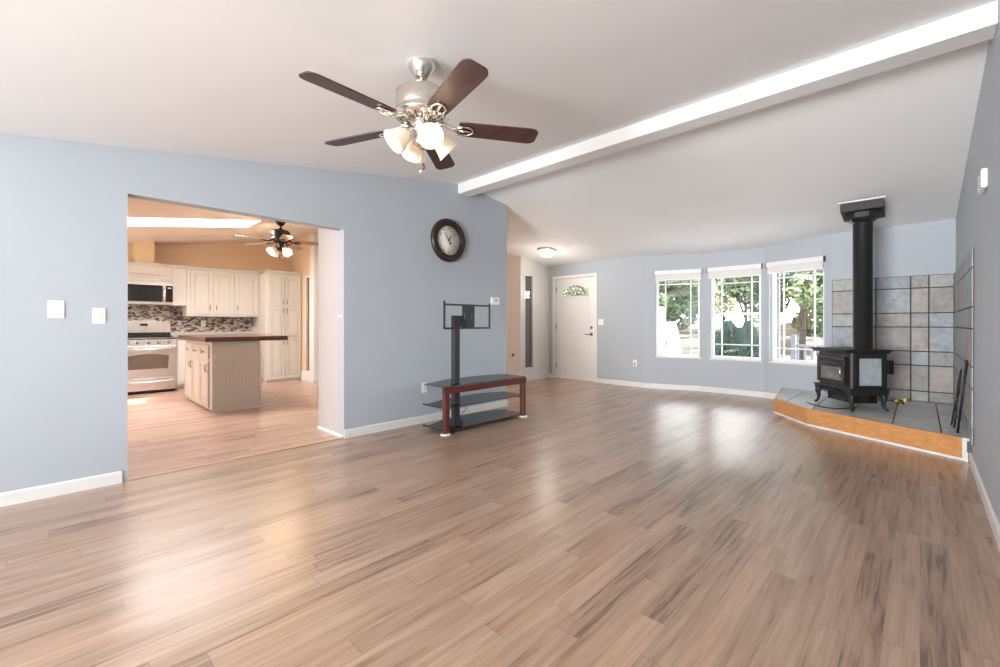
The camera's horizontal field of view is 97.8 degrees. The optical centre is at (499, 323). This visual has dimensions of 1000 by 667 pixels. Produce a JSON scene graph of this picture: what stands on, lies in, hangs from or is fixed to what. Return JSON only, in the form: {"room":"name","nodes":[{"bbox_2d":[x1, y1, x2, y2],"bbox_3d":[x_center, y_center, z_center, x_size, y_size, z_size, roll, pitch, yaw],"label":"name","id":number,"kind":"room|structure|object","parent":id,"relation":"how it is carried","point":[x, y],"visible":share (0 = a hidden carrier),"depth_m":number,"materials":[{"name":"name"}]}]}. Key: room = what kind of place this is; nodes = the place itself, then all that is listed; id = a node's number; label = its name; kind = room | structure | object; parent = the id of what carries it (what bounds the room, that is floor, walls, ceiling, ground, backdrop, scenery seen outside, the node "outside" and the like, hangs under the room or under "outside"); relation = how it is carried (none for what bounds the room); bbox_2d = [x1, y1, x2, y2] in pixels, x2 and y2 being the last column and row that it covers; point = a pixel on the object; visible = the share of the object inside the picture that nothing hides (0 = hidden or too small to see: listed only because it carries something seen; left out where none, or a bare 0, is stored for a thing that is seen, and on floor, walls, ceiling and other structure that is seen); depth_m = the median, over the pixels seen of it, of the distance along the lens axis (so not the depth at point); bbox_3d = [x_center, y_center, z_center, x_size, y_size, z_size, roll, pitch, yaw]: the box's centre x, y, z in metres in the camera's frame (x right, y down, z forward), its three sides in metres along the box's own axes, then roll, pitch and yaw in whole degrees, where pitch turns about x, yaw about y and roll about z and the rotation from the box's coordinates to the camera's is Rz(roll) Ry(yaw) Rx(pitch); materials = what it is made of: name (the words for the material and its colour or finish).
{"room":"living room","nodes":[
{"label":"living room","id":0,"kind":"room"},
{"bbox_2d":[132,242,153,262],"bbox_3d":[-6.058,-1.218,7.405,0.300,0.392,0.260,0,0,44],"label":"wall","id":1,"kind":"structure","parent":0,"point":[141,251],"depth_m":7.30,"materials":[{"name":"beige paint"}]},
{"bbox_2d":[128,242,288,331],"bbox_3d":[-6.386,-0.320,7.367,0.120,2.899,5.350,0,0,44],"label":"wall","id":2,"kind":"structure","parent":0,"point":[235,256],"depth_m":8.36,"materials":[{"name":"beige paint"}]},
{"bbox_2d":[128,261,186,305],"bbox_3d":[-5.957,-0.670,7.442,0.386,0.700,0.940,0,0,44],"label":"upper cabinet","id":3,"kind":"object","parent":2,"relation":"attached to","point":[137,271],"visible":0.79,"depth_m":7.45,"materials":[{"name":"paint"}]},
{"bbox_2d":[128,281,172,305],"bbox_3d":[-5.998,-0.514,7.343,0.464,0.378,0.736,0,0,44],"label":"microwave","id":4,"kind":"object","parent":3,"relation":"in","point":[139,292],"visible":0.75,"depth_m":7.27,"materials":[{"name":"silver metal"}]},
{"bbox_2d":[128,305,252,331],"bbox_3d":[-5.709,-0.088,7.976,0.010,0.467,2.166,0,0,44],"label":"backsplash","id":5,"kind":"structure","parent":2,"relation":"attached to","point":[172,315],"depth_m":7.92,"materials":[{"name":"tile"}]},
{"bbox_2d":[201,320,205,326],"bbox_3d":[-5.538,-0.010,8.139,0.009,0.115,0.075,0,0,44],"label":"wall outlet","id":6,"kind":"object","parent":2,"relation":"attached to","point":[203,322],"visible":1,"depth_m":8.14,"materials":[{"name":"beige plastic"}]},
{"bbox_2d":[182,266,258,316],"bbox_3d":[-5.222,-0.580,8.200,0.393,0.880,1.165,0,0,44],"label":"upper cabinet","id":7,"kind":"object","parent":2,"relation":"attached to","point":[210,292],"visible":0.96,"depth_m":8.05,"materials":[{"name":"paint"}]},
{"bbox_2d":[0,133,506,492],"bbox_3d":[-3.346,-0.325,2.522,0.120,2.910,9.790,0,0,44],"label":"wall","id":8,"kind":"structure","parent":0,"point":[64,204],"depth_m":3.27,"materials":[{"name":"blue paint"}]},
{"bbox_2d":[48,300,64,317],"bbox_3d":[-2.923,-0.097,2.871,0.007,0.118,0.078,0,0,44],"label":"wall plate","id":9,"kind":"object","parent":8,"relation":"attached to","point":[56,308],"visible":1,"depth_m":2.87,"materials":[{"name":"beige plastic"}]},
{"bbox_2d":[0,471,121,506],"bbox_3d":[-4.693,1.087,1.028,0.014,0.085,5.770,0,0,44],"label":"baseboard","id":10,"kind":"structure","parent":8,"relation":"attached to","point":[18,496],"depth_m":2.87,"materials":[{"name":"white paint"}]},
{"bbox_2d":[92,308,105,323],"bbox_3d":[-2.777,-0.057,3.019,0.010,0.108,0.068,0,0,44],"label":"light switch","id":11,"kind":"object","parent":8,"relation":"attached to","point":[98,314],"visible":1,"depth_m":3.02,"materials":[{"name":"white plastic"}]},
{"bbox_2d":[422,382,426,392],"bbox_3d":[-0.868,0.730,5.002,0.009,0.114,0.070,0,0,44],"label":"wall outlet","id":12,"kind":"object","parent":8,"relation":"attached to","point":[424,387],"visible":0.94,"depth_m":5.00,"materials":[{"name":"white plastic"}]},
{"bbox_2d":[344,400,506,438],"bbox_3d":[-0.720,1.087,5.152,0.014,0.085,2.357,0,0,44],"label":"baseboard","id":13,"kind":"structure","parent":8,"relation":"attached to","point":[368,429],"depth_m":4.86,"materials":[{"name":"white paint"}]},
{"bbox_2d":[431,218,465,261],"bbox_3d":[-0.610,-1.005,5.242,0.048,0.524,0.524,0,0,44],"label":"wall clock","id":14,"kind":"object","parent":8,"relation":"attached to","point":[448,241],"visible":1,"depth_m":5.24,"materials":[{"name":"brown wood"}]},
{"bbox_2d":[491,297,498,304],"bbox_3d":[-0.065,-0.307,5.824,0.026,0.100,0.150,0,0,44],"label":"thermostat","id":15,"kind":"object","parent":8,"relation":"attached to","point":[494,300],"visible":1,"depth_m":5.81,"materials":[{"name":"white plastic"}]},
{"bbox_2d":[289,235,309,370],"bbox_3d":[-3.970,-0.320,8.837,1.320,2.899,0.120,0,0,44],"label":"wall","id":16,"kind":"structure","parent":0,"point":[299,261],"depth_m":8.71,"materials":[{"name":"beige paint"}]},
{"bbox_2d":[301,370,309,381],"bbox_3d":[-3.826,1.030,8.604,0.450,0.200,0.015,0,0,44],"label":"trim","id":17,"kind":"structure","parent":16,"relation":"attached to","point":[305,375],"depth_m":8.61,"materials":[{"name":"white paint"}]},
{"bbox_2d":[305,275,309,371],"bbox_3d":[-3.759,0.005,8.566,0.250,1.910,0.050,0,0,44],"label":"window","id":18,"kind":"structure","parent":16,"relation":"in","point":[308,276],"depth_m":8.61,"materials":[{"name":"white paint"}]},
{"bbox_2d":[309,378,317,382],"bbox_3d":[-3.558,1.085,8.426,0.215,0.090,0.190,0,0,44],"label":"trim","id":19,"kind":"structure","parent":16,"relation":"attached to","point":[311,380],"depth_m":8.33,"materials":[{"name":"white paint"}]},
{"bbox_2d":[310,233,317,378],"bbox_3d":[-3.558,-0.303,8.426,0.185,2.867,0.160,0,0,44],"label":"trim","id":20,"kind":"structure","parent":16,"relation":"attached to","point":[313,237],"depth_m":8.34,"materials":[{"name":"white paint"}]},
{"bbox_2d":[317,228,342,436],"bbox_3d":[-1.725,-0.208,4.559,0.570,2.677,0.132,0,0,44],"label":"wall","id":21,"kind":"structure","parent":0,"point":[327,238],"depth_m":4.55,"materials":[{"name":"paint"}]},
{"bbox_2d":[0,0,996,265],"bbox_3d":[-3.090,-1.532,4.504,11.700,0.735,13.400,0,0,44],"label":"ceiling","id":22,"kind":"structure","parent":0,"point":[210,78],"depth_m":2.89,"materials":[{"name":"paint"}]},
{"bbox_2d":[128,217,261,226],"bbox_3d":[-4.398,-1.490,6.007,0.670,0.463,1.850,0,0,44],"label":"skylight","id":23,"kind":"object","parent":22,"relation":"attached to","point":[132,221],"depth_m":6.33,"materials":[{"name":"white paint"}]},
{"bbox_2d":[236,221,317,259],"bbox_3d":[-3.323,-1.265,6.564,1.205,0.614,1.199,0,0,44],"label":"ceiling fan","id":24,"kind":"object","parent":22,"relation":"hanging from","point":[280,236],"visible":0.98,"depth_m":6.55,"materials":[{"name":"brown metal"}]},
{"bbox_2d":[298,56,537,172],"bbox_3d":[-0.448,-1.114,2.332,1.256,0.612,1.218,0,0,44],"label":"ceiling fan","id":25,"kind":"object","parent":22,"relation":"hanging from","point":[422,106],"visible":1,"depth_m":2.28,"materials":[{"name":"silver metal"}]},
{"bbox_2d":[537,247,556,257],"bbox_3d":[0.860,-1.297,7.999,0.352,0.180,0.355,0,0,-42],"label":"flush ceiling light","id":26,"kind":"object","parent":22,"relation":"attached to","point":[546,252],"visible":1,"depth_m":7.89,"materials":[{"name":"white glass"}]},
{"bbox_2d":[458,0,997,196],"bbox_3d":[1.129,-1.702,3.911,4.400,0.197,0.180,0,0,44],"label":"ceiling beam","id":27,"kind":"structure","parent":22,"relation":"attached to","point":[979,24],"depth_m":3.05,"materials":[{"name":"paint"}]},
{"bbox_2d":[0,378,999,666],"bbox_3d":[-3.111,1.180,4.518,11.650,0.100,13.390,0,0,44],"label":"floor","id":28,"kind":"structure","parent":0,"point":[603,525],"depth_m":2.21,"materials":[{"name":"laminate"}]},
{"bbox_2d":[128,320,176,394],"bbox_3d":[-5.890,0.532,7.253,0.693,1.195,0.756,0,0,44],"label":"range","id":29,"kind":"object","parent":28,"relation":"on","point":[152,350],"visible":0.68,"depth_m":7.15,"materials":[{"name":"silver metal"}]},
{"bbox_2d":[128,337,176,339],"bbox_3d":[-5.913,0.237,7.274,0.630,0.025,0.756,0,0,44],"label":"cooktop","id":30,"kind":"object","parent":29,"relation":"in","point":[129,338],"depth_m":7.19,"materials":[{"name":"white metal"}]},
{"bbox_2d":[175,339,263,389],"bbox_3d":[-5.185,0.694,8.043,0.664,0.872,1.340,0,0,44],"label":"base cabinet","id":31,"kind":"object","parent":28,"relation":"on","point":[181,354],"visible":0.22,"depth_m":7.40,"materials":[{"name":"paint"}]},
{"bbox_2d":[171,331,252,338],"bbox_3d":[-5.193,0.201,8.046,0.645,0.110,1.340,0,0,44],"label":"countertop","id":32,"kind":"structure","parent":31,"relation":"on","point":[174,334],"depth_m":8.16,"materials":[{"name":"grey laminate"}]},
{"bbox_2d":[185,340,260,412],"bbox_3d":[-4.000,0.677,6.220,1.508,0.905,0.615,0,0,44],"label":"kitchen island","id":33,"kind":"object","parent":28,"relation":"on","point":[225,376],"visible":0.98,"depth_m":5.74,"materials":[{"name":"paint"}]},
{"bbox_2d":[178,334,287,341],"bbox_3d":[-3.881,0.195,6.363,1.620,0.059,1.060,0,0,44],"label":"island countertop","id":34,"kind":"structure","parent":33,"relation":"on","point":[214,337],"depth_m":5.86,"materials":[{"name":"brown wood"}]},
{"bbox_2d":[128,437,342,480],"bbox_3d":[-2.120,1.126,3.731,0.040,0.008,1.633,0,0,44],"label":"trim","id":35,"kind":"structure","parent":28,"relation":"on","point":[242,457],"depth_m":3.58,"materials":[{"name":"brown wood"}]},
{"bbox_2d":[253,270,301,382],"bbox_3d":[-4.456,0.050,8.743,0.743,2.160,0.675,0,0,44],"label":"pantry cabinet","id":36,"kind":"object","parent":28,"relation":"on","point":[279,291],"visible":0.9,"depth_m":8.48,"materials":[{"name":"paint"}]},
{"bbox_2d":[423,300,525,433],"bbox_3d":[-0.291,0.443,5.029,0.482,1.375,1.280,0,0,44],"label":"tv stand","id":37,"kind":"object","parent":28,"relation":"on","point":[454,386],"visible":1,"depth_m":4.75,"materials":[{"name":"black glass"}]},
{"bbox_2d":[426,391,521,408],"bbox_3d":[-0.296,0.863,5.034,0.470,0.010,1.240,0,0,44],"label":"shelf","id":38,"kind":"object","parent":37,"relation":"attached to","point":[465,400],"depth_m":4.98,"materials":[{"name":"black glass"}]},
{"bbox_2d":[426,409,521,430],"bbox_3d":[-0.296,1.093,5.034,0.470,0.010,1.240,0,0,44],"label":"shelf","id":39,"kind":"object","parent":37,"relation":"attached to","point":[481,417],"depth_m":5.02,"materials":[{"name":"black glass"}]},
{"bbox_2d":[424,374,525,387],"bbox_3d":[-0.296,0.643,5.034,0.470,0.010,1.280,0,0,44],"label":"shelf","id":40,"kind":"object","parent":37,"relation":"attached to","point":[481,380],"depth_m":4.92,"materials":[{"name":"black glass"}]},
{"bbox_2d":[774,388,970,461],"bbox_3d":[4.008,1.034,4.998,1.787,0.189,2.320,0,0,44],"label":"platform","id":41,"kind":"object","parent":28,"relation":"on","point":[926,427],"visible":0.91,"depth_m":4.44,"materials":[{"name":"tile"}]},
{"bbox_2d":[806,401,855,408],"bbox_3d":[3.733,0.934,4.980,0.303,0.012,0.474,0,0,-40],"label":"flexible hose","id":42,"kind":"object","parent":41,"relation":"on","point":[806,401],"visible":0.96,"depth_m":4.87,"materials":[{"name":"grey metal"}]},
{"bbox_2d":[810,347,893,410],"bbox_3d":[4.003,0.610,5.001,0.515,0.660,0.635,0,0,3],"label":"stove","id":43,"kind":"object","parent":41,"relation":"on","point":[850,375],"visible":1,"depth_m":4.75,"materials":[{"name":"black metal"}]},
{"bbox_2d":[838,196,887,348],"bbox_3d":[4.140,-0.548,4.975,0.410,1.657,0.410,0,0,44],"label":"pipe","id":44,"kind":"object","parent":43,"relation":"on","point":[861,214],"visible":0.99,"depth_m":4.90,"materials":[{"name":"black metal"}]},
{"bbox_2d":[877,398,906,403],"bbox_3d":[4.616,0.902,5.176,0.310,0.075,0.054,0,0,38],"label":"gas valve","id":45,"kind":"object","parent":41,"relation":"on","point":[897,401],"visible":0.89,"depth_m":5.11,"materials":[{"name":"gold metal"}]},
{"bbox_2d":[950,369,961,427],"bbox_3d":[4.154,0.673,3.965,0.064,0.528,0.164,0,0,39],"label":"tongs","id":46,"kind":"object","parent":41,"relation":"on","point":[956,399],"visible":0.98,"depth_m":3.93,"materials":[{"name":"black metal"}]},
{"bbox_2d":[954,360,968,432],"bbox_3d":[3.904,0.617,3.698,0.023,0.637,0.216,0,0,24],"label":"tool","id":47,"kind":"object","parent":41,"relation":"on","point":[966,361],"visible":0.96,"depth_m":3.67,"materials":[{"name":"black metal"}]},
{"bbox_2d":[507,256,515,374],"bbox_3d":[-1.558,-0.130,10.540,5.330,2.521,0.120,0,0,44],"label":"wall","id":48,"kind":"structure","parent":0,"point":[511,261],"depth_m":8.73,"materials":[{"name":"white paint"}]},
{"bbox_2d":[516,255,548,375],"bbox_3d":[0.727,-0.130,8.985,0.120,2.521,1.050,0,0,44],"label":"wall","id":49,"kind":"structure","parent":0,"point":[523,264],"depth_m":8.92,"materials":[{"name":"white paint"}]},
{"bbox_2d":[523,273,534,370],"bbox_3d":[0.568,-0.045,8.749,0.050,1.940,0.350,0,0,44],"label":"window","id":50,"kind":"structure","parent":49,"relation":"in","point":[526,276],"depth_m":8.76,"materials":[{"name":"white paint"}]},
{"bbox_2d":[526,373,548,380],"bbox_3d":[0.723,1.087,8.884,0.014,0.085,0.900,0,0,44],"label":"baseboard","id":51,"kind":"structure","parent":49,"relation":"attached to","point":[534,377],"depth_m":8.92,"materials":[{"name":"white paint"}]},
{"bbox_2d":[549,255,642,382],"bbox_3d":[1.838,-0.068,8.539,2.100,2.397,0.150,0,0,44],"label":"wall","id":52,"kind":"structure","parent":0,"point":[619,280],"depth_m":8.13,"materials":[{"name":"blue paint"}]},
{"bbox_2d":[553,273,596,382],"bbox_3d":[1.528,0.071,8.806,1.063,2.117,0.195,0,0,44],"label":"door","id":53,"kind":"structure","parent":52,"relation":"in","point":[574,317],"depth_m":8.77,"materials":[{"name":"white paint"}]},
{"bbox_2d":[562,284,587,297],"bbox_3d":[1.510,-0.672,8.787,0.639,0.254,0.037,0,0,44],"label":"fan light","id":54,"kind":"object","parent":53,"relation":"attached to","point":[564,286],"depth_m":8.80,"materials":[{"name":"clear glass"}]},
{"bbox_2d":[598,319,602,324],"bbox_3d":[1.927,-0.035,8.342,0.115,0.115,0.010,0,0,44],"label":"light switch","id":55,"kind":"object","parent":52,"relation":"attached to","point":[600,321],"visible":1,"depth_m":8.34,"materials":[{"name":"white plastic"}]},
{"bbox_2d":[597,378,642,387],"bbox_3d":[2.204,1.087,8.072,0.926,0.085,0.014,0,0,44],"label":"baseboard","id":56,"kind":"structure","parent":52,"relation":"attached to","point":[605,381],"depth_m":8.04,"materials":[{"name":"white paint"}]},
{"bbox_2d":[643,254,699,385],"bbox_3d":[2.998,-0.068,7.622,0.938,2.397,0.150,0,0,25],"label":"wall","id":57,"kind":"structure","parent":0,"point":[677,371],"depth_m":7.64,"materials":[{"name":"blue paint"}]},
{"bbox_2d":[643,383,698,390],"bbox_3d":[2.953,1.087,7.553,0.917,0.085,0.014,0,0,25],"label":"baseboard","id":58,"kind":"structure","parent":57,"relation":"attached to","point":[645,385],"depth_m":7.54,"materials":[{"name":"white paint"}]},
{"bbox_2d":[655,279,700,358],"bbox_3d":[3.085,-0.156,7.560,0.727,1.488,0.137,0,0,26],"label":"window","id":59,"kind":"structure","parent":57,"relation":"in","point":[689,356],"depth_m":7.59,"materials":[{"name":"white plastic"}]},
{"bbox_2d":[654,269,701,280],"bbox_3d":[3.047,-0.841,7.479,0.769,0.178,0.058,0,0,25],"label":"roller shade","id":60,"kind":"object","parent":57,"relation":"attached to","point":[685,274],"visible":1,"depth_m":7.46,"materials":[{"name":"fabric"}]},
{"bbox_2d":[568,269,822,287],"bbox_3d":[4.516,-1.160,8.292,9.800,0.260,2.590,0,0,44],"label":"ceiling","id":61,"kind":"structure","parent":0,"point":[818,269],"depth_m":8.74,"materials":[{"name":"paint"}]},
{"bbox_2d":[700,247,763,391],"bbox_3d":[3.768,-0.049,7.083,0.960,2.357,0.150,0,0,44],"label":"wall","id":62,"kind":"structure","parent":0,"point":[740,375],"depth_m":7.11,"materials":[{"name":"blue paint"}]},
{"bbox_2d":[699,386,763,397],"bbox_3d":[3.711,1.087,7.024,0.960,0.085,0.014,0,0,44],"label":"baseboard","id":63,"kind":"structure","parent":62,"relation":"attached to","point":[701,388],"depth_m":7.00,"materials":[{"name":"white paint"}]},
{"bbox_2d":[709,276,760,361],"bbox_3d":[3.795,-0.156,7.031,0.760,1.488,0.137,0,0,44],"label":"window","id":64,"kind":"structure","parent":62,"relation":"in","point":[713,356],"depth_m":7.08,"materials":[{"name":"white plastic"}]},
{"bbox_2d":[707,263,762,278],"bbox_3d":[3.733,-0.836,6.967,0.802,0.188,0.058,0,0,44],"label":"roller shade","id":65,"kind":"object","parent":62,"relation":"attached to","point":[749,270],"visible":1,"depth_m":6.93,"materials":[{"name":"fabric"}]},
{"bbox_2d":[764,233,832,393],"bbox_3d":[4.341,-0.068,6.324,0.150,2.397,0.917,0,0,-28],"label":"wall","id":66,"kind":"structure","parent":0,"point":[777,376],"depth_m":6.31,"materials":[{"name":"blue paint"}]},
{"bbox_2d":[764,392,776,398],"bbox_3d":[4.129,1.087,6.552,0.014,0.085,0.316,0,0,-28],"label":"baseboard","id":67,"kind":"structure","parent":66,"relation":"attached to","point":[766,394],"depth_m":6.61,"materials":[{"name":"white paint"}]},
{"bbox_2d":[769,262,823,365],"bbox_3d":[4.317,-0.156,6.330,0.137,1.488,0.748,0,0,-28],"label":"window","id":68,"kind":"structure","parent":66,"relation":"in","point":[775,359],"depth_m":6.53,"materials":[{"name":"white plastic"}]},
{"bbox_2d":[765,256,825,273],"bbox_3d":[4.238,-0.841,6.288,0.058,0.178,0.790,0,0,-28],"label":"roller shade","id":69,"kind":"object","parent":68,"relation":"attached to","point":[812,263],"visible":1,"depth_m":6.25,"materials":[{"name":"fabric"}]},
{"bbox_2d":[833,219,955,404],"bbox_3d":[5.007,-0.068,5.486,1.300,2.397,0.150,0,0,44],"label":"wall","id":70,"kind":"structure","parent":0,"point":[926,248],"depth_m":5.38,"materials":[{"name":"blue paint"}]},
{"bbox_2d":[832,274,953,403],"bbox_3d":[4.890,0.175,5.485,1.143,1.530,0.014,0,0,44],"label":"wall tile","id":71,"kind":"object","parent":70,"relation":"attached to","point":[913,316],"depth_m":5.33,"materials":[{"name":"tile"}]},
{"bbox_2d":[956,0,999,522],"bbox_3d":[0.999,-0.325,0.496,0.150,2.910,12.900,0,0,44],"label":"wall","id":72,"kind":"structure","parent":0,"point":[978,216],"depth_m":2.73,"materials":[{"name":"blue paint"}]},
{"bbox_2d":[954,247,973,445],"bbox_3d":[4.467,0.175,4.214,0.014,1.530,2.408,0,0,44],"label":"wall tile","id":73,"kind":"object","parent":72,"relation":"attached to","point":[964,275],"depth_m":3.81,"materials":[{"name":"tile"}]},
{"bbox_2d":[967,441,971,463],"bbox_3d":[3.765,1.033,3.496,0.028,0.175,0.028,0,0,44],"label":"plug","id":74,"kind":"object","parent":72,"relation":"attached to","point":[969,446],"visible":0.96,"depth_m":3.49,"materials":[{"name":"plastic"}]},
{"bbox_2d":[978,168,987,194],"bbox_3d":[3.049,-0.900,2.756,0.032,0.120,0.220,0,0,44],"label":"door chime","id":75,"kind":"object","parent":72,"relation":"attached to","point":[983,175],"visible":1,"depth_m":2.68,"materials":[{"name":"white plastic"}]},
{"bbox_2d":[969,454,999,549],"bbox_3d":[0.124,1.087,-0.293,0.014,0.085,10.550,0,0,44],"label":"baseboard","id":76,"kind":"structure","parent":72,"relation":"attached to","point":[993,520],"depth_m":2.63,"materials":[{"name":"white paint"}]},
{"bbox_3d":[4.409,1.205,8.180,9.400,0.090,2.300,0,0,44],"label":"floor","id":77,"kind":"structure","parent":0,"visible":0},
{"bbox_2d":[777,273,779,358],"bbox_3d":[5.441,0.050,8.574,0.140,2.220,0.140,0,0,44],"label":"porch post","id":78,"kind":"object","parent":77,"relation":"on","point":[778,274],"visible":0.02,"depth_m":8.52,"materials":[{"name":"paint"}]},
{"bbox_2d":[791,335,822,360],"bbox_3d":[6.835,0.685,7.232,3.390,0.950,0.080,0,0,44],"label":"porch railing","id":79,"kind":"object","parent":77,"relation":"on","point":[793,337],"visible":0.1,"depth_m":8.32,"materials":[{"name":"paint"}]},
{"label":"outside","id":80,"kind":"structure","parent":0,"visible":0},
{"bbox_2d":[659,328,822,360],"bbox_3d":[39.841,1.680,99.014,240.000,0.200,182.100,0,0,44],"label":"ground","id":81,"kind":"structure","parent":80,"point":[672,339],"depth_m":35.33,"materials":[{"name":"white"}]},
{"bbox_2d":[563,287,586,296],"bbox_3d":[4.755,-1.451,25.247,5.531,6.069,6.137,0,0,40],"label":"tree","id":82,"kind":"object","parent":81,"relation":"on","point":[573,289],"visible":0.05,"depth_m":23.18,"materials":[{"name":"green plant"}]},
{"bbox_2d":[659,279,697,353],"bbox_3d":[7.704,-1.169,19.790,3.226,5.505,5.011,0,0,4],"label":"tree","id":83,"kind":"object","parent":81,"relation":"on","point":[677,296],"visible":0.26,"depth_m":19.12,"materials":[{"name":"green plant"}]},
{"bbox_2d":[715,319,758,356],"bbox_3d":[6.952,0.731,12.797,1.078,1.776,1.905,0,0,-42],"label":"evergreen shrub","id":84,"kind":"object","parent":81,"relation":"on","point":[732,334],"visible":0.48,"depth_m":12.53,"materials":[{"name":"green plant"}]},
{"bbox_2d":[715,281,758,324],"bbox_3d":[15.414,-1.888,31.421,5.271,6.943,7.466,0,0,-15],"label":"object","id":85,"kind":"object","parent":81,"relation":"on","point":[729,302],"visible":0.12,"depth_m":29.63,"materials":[{"name":"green plant"}]},
{"bbox_2d":[720,278,755,321],"bbox_3d":[13.169,-2.225,23.707,4.739,7.616,4.605,0,0,44],"label":"tree","id":86,"kind":"object","parent":81,"relation":"on","point":[732,290],"visible":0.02,"depth_m":23.72,"materials":[{"name":"green plant"}]},
{"bbox_2d":[715,271,822,359],"bbox_3d":[10.990,-1.538,15.475,5.363,6.242,5.123,0,0,1],"label":"tree","id":87,"kind":"object","parent":81,"relation":"on","point":[800,290],"visible":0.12,"depth_m":15.75,"materials":[{"name":"green plant"}]},
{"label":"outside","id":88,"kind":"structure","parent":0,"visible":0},
{"bbox_2d":[659,321,819,335],"bbox_3d":[30.162,0.006,88.968,220.000,3.899,30.000,0,0,44],"label":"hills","id":89,"kind":"structure","parent":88,"point":[789,330],"depth_m":71.07,"materials":[{"name":"white"}]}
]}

